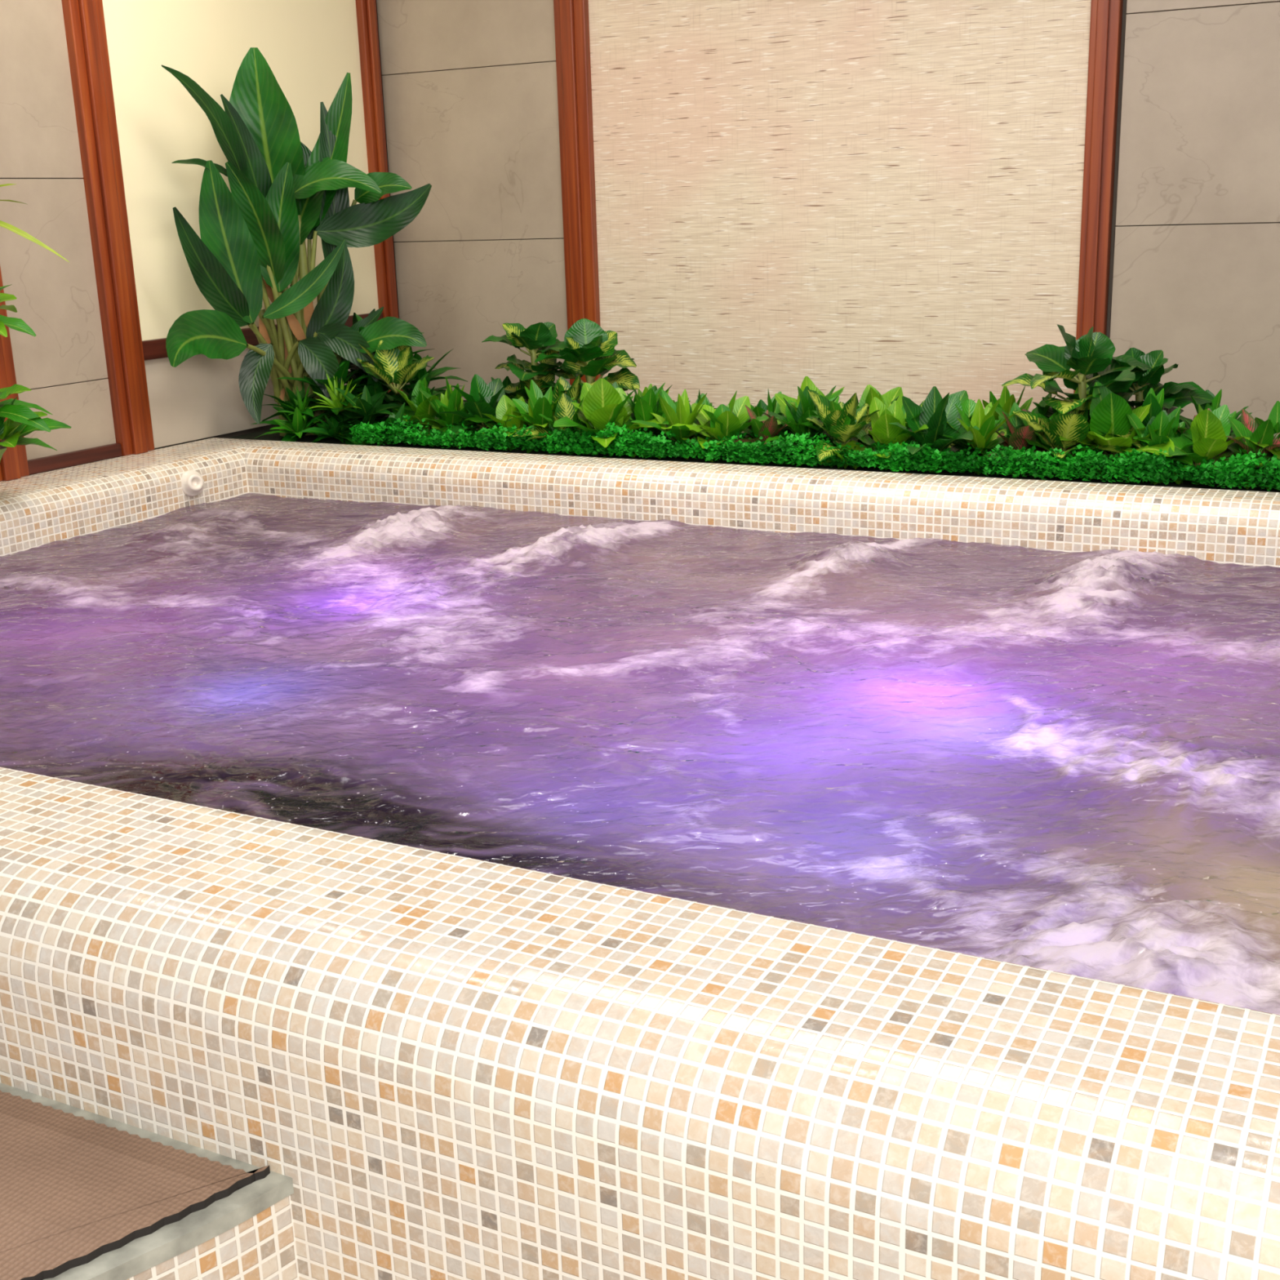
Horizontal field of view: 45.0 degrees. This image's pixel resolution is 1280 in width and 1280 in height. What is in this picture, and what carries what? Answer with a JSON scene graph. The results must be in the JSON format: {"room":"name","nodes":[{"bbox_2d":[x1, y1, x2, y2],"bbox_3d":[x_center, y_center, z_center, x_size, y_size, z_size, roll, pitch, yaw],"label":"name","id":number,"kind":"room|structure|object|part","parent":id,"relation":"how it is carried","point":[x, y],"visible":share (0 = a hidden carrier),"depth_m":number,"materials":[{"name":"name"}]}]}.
{"room":"indoor spa","nodes":[
{"label":"indoor spa","id":0,"kind":"room"},
{"bbox_2d":[0,0,378,475],"bbox_3d":[-2.097,-1.004,3.997,0.170,2.800,4.970,6,18,27],"label":"wall","id":1,"kind":"structure","parent":0,"point":[309,47],"depth_m":4.79,"materials":[{"name":"paint"}]},
{"bbox_2d":[0,266,29,481],"bbox_3d":[-1.851,-1.450,4.166,0.064,2.050,0.130,6,18,27],"label":"trim","id":2,"kind":"structure","parent":1,"relation":"attached to","point":[13,462],"depth_m":4.40,"materials":[{"name":"red wood"}]},
{"bbox_3d":[-1.754,-1.517,4.393,0.019,2.047,0.360,6,18,27],"label":"stone panel","id":3,"kind":"part","parent":1,"relation":"part of","materials":[{"name":"beige stone"}]},
{"bbox_2d":[27,443,122,475],"bbox_3d":[-2.134,-0.316,3.882,0.040,0.040,2.190,6,18,27],"label":"baseboard","id":4,"kind":"structure","parent":1,"relation":"attached to","point":[66,460],"depth_m":4.64,"materials":[{"name":"brown wood"}]},
{"bbox_2d":[61,0,154,456],"bbox_3d":[-1.621,-1.577,4.591,0.064,2.050,0.130,6,18,27],"label":"trim","id":5,"kind":"structure","parent":1,"relation":"attached to","point":[84,20],"depth_m":4.65,"materials":[{"name":"red wood"}]},
{"bbox_3d":[-1.325,-1.919,5.146,0.019,1.710,1.260,6,18,27],"label":"cream panel","id":6,"kind":"part","parent":1,"relation":"part of","materials":[{"name":"beige paint"}]},
{"bbox_3d":[-1.292,-0.904,5.432,0.019,0.280,1.260,6,18,27],"label":"wallpaper panel","id":7,"kind":"part","parent":1,"relation":"part of","materials":[{"name":"beige paper"}]},
{"bbox_2d":[142,312,382,360],"bbox_3d":[-1.289,-1.066,5.381,0.039,0.060,1.260,6,18,27],"label":"trim","id":8,"kind":"structure","parent":1,"relation":"attached to","point":[156,348],"depth_m":4.92,"materials":[{"name":"brown wood"}]},
{"bbox_2d":[355,0,403,395],"bbox_3d":[-0.989,-1.924,5.753,0.064,2.050,0.085,6,18,27],"label":"trim","id":9,"kind":"structure","parent":1,"relation":"attached to","point":[366,10],"depth_m":5.73,"materials":[{"name":"red wood"}]},
{"bbox_2d":[375,0,1279,421],"bbox_3d":[1.684,-1.317,4.674,5.901,2.800,0.171,6,18,27],"label":"wall","id":10,"kind":"structure","parent":0,"point":[885,195],"depth_m":5.08,"materials":[{"name":"paint"}]},
{"bbox_3d":[-0.614,-1.907,5.657,0.774,2.051,0.021,6,18,27],"label":"stone panel","id":11,"kind":"part","parent":10,"relation":"part of","materials":[{"name":"beige stone"}]},
{"bbox_2d":[553,0,602,385],"bbox_3d":[-0.228,-1.859,5.435,0.123,2.050,0.064,6,18,27],"label":"trim","id":12,"kind":"structure","parent":10,"relation":"attached to","point":[571,23],"depth_m":5.46,"materials":[{"name":"red wood"}]},
{"bbox_3d":[0.597,-1.774,5.039,1.714,2.050,0.019,6,18,27],"label":"wallpaper panel","id":13,"kind":"part","parent":10,"relation":"part of","materials":[{"name":"beige paper"}]},
{"bbox_2d":[1073,0,1123,393],"bbox_3d":[1.384,-1.680,4.614,0.084,2.050,0.064,6,18,27],"label":"trim","id":14,"kind":"structure","parent":10,"relation":"attached to","point":[1106,15],"depth_m":4.66,"materials":[{"name":"red wood"}]},
{"bbox_3d":[2.848,-1.522,3.892,3.170,2.051,0.021,6,18,27],"label":"stone panel","id":15,"kind":"part","parent":10,"relation":"part of","materials":[{"name":"beige stone"}]},
{"bbox_3d":[-0.069,1.013,1.911,6.050,0.080,7.670,6,18,27],"label":"floor","id":16,"kind":"structure","parent":0,"visible":0},
{"bbox_2d":[0,437,1279,1279],"bbox_3d":[0.362,0.312,2.820,5.505,0.750,2.910,6,18,27],"label":"mosaic spa pool","id":17,"kind":"object","parent":16,"relation":"on","point":[456,1067],"visible":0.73,"depth_m":1.48,"materials":[{"name":"beige tile"}]},
{"bbox_2d":[0,183,71,460],"bbox_3d":[-1.757,-0.804,3.936,0.481,0.926,0.444,13,22,43],"label":"dracaena plant","id":18,"kind":"object","parent":17,"relation":"on","point":[21,421],"visible":1,"depth_m":3.97,"materials":[{"name":"green plant"}]},
{"bbox_2d":[0,1082,299,1279],"bbox_3d":[-1.359,0.753,1.890,2.037,0.512,0.484,6,18,27],"label":"step","id":19,"kind":"structure","parent":17,"relation":"attached to","point":[248,1233],"depth_m":1.53,"materials":[{"name":"beige tile"}]},
{"bbox_2d":[0,1089,270,1279],"bbox_3d":[-1.363,0.500,1.829,1.988,0.009,0.457,6,18,27],"label":"floor mat","id":20,"kind":"object","parent":19,"relation":"on","point":[74,1190],"visible":1,"depth_m":1.55,"materials":[{"name":"rubber"}]},
{"bbox_2d":[181,470,204,496],"bbox_3d":[-1.354,-0.473,4.672,0.080,0.082,0.055,-16,21,-41],"label":"fitting","id":21,"kind":"object","parent":17,"relation":"attached to","point":[192,482],"visible":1,"depth_m":4.66,"materials":[{"name":"white plastic"}]},
{"bbox_2d":[0,493,1279,1014],"bbox_3d":[0.369,0.048,2.802,4.870,0.069,2.360,6,18,27],"label":"pool water","id":22,"kind":"object","parent":17,"relation":"in","point":[1067,762],"visible":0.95,"depth_m":2.68,"materials":[{"name":"purple liquid"}]},
{"bbox_2d":[227,414,1279,492],"bbox_3d":[1.442,-0.167,4.429,5.880,0.735,1.055,6,18,27],"label":"planter bed","id":23,"kind":"object","parent":16,"relation":"on","point":[272,437],"visible":0.02,"depth_m":4.37,"materials":[{"name":"soil"}]},
{"bbox_2d":[161,47,431,435],"bbox_3d":[-1.132,-1.243,4.931,0.927,1.241,0.477,-11,18,-29],"label":"banana plant","id":24,"kind":"object","parent":23,"relation":"on","point":[283,193],"visible":0.92,"depth_m":4.96,"materials":[{"name":"green plant"}]},
{"bbox_2d":[481,321,579,404],"bbox_3d":[-0.336,-0.833,4.960,0.327,0.372,0.346,-5,16,-10],"label":"plant","id":25,"kind":"object","parent":23,"relation":"on","point":[539,338],"visible":0.72,"depth_m":4.93,"materials":[{"name":"green plant"}]},
{"bbox_2d":[534,318,639,391],"bbox_3d":[-0.176,-0.827,4.911,0.364,0.376,0.314,6,18,27],"label":"plant","id":26,"kind":"object","parent":23,"relation":"on","point":[590,352],"visible":0.66,"depth_m":4.88,"materials":[{"name":"green plant"}]},
{"bbox_2d":[251,308,1279,489],"bbox_3d":[0.844,-0.679,4.295,4.744,0.447,0.766,6,18,27],"label":"foliage","id":27,"kind":"object","parent":23,"relation":"on","point":[954,420],"visible":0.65,"depth_m":4.43,"materials":[{"name":"green plant"}]},
{"bbox_2d":[349,414,1279,491],"bbox_3d":[0.924,-0.502,4.081,4.074,0.106,0.250,6,18,27],"label":"ground cover","id":28,"kind":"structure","parent":23,"relation":"on","point":[1237,470],"depth_m":4.18,"materials":[{"name":"green plant"}]},
{"bbox_2d":[1001,324,1152,447],"bbox_3d":[1.168,-0.651,4.118,0.391,0.383,0.426,6,18,27],"label":"plant","id":29,"kind":"object","parent":23,"relation":"on","point":[1091,356],"visible":0.66,"depth_m":4.09,"materials":[{"name":"green plant"}]},
{"bbox_2d":[1111,347,1213,427],"bbox_3d":[1.349,-0.637,4.195,0.334,0.305,0.284,-10,18,-28],"label":"plant","id":30,"kind":"object","parent":23,"relation":"on","point":[1175,394],"visible":0.4,"depth_m":4.17,"materials":[{"name":"green plant"}]}
]}

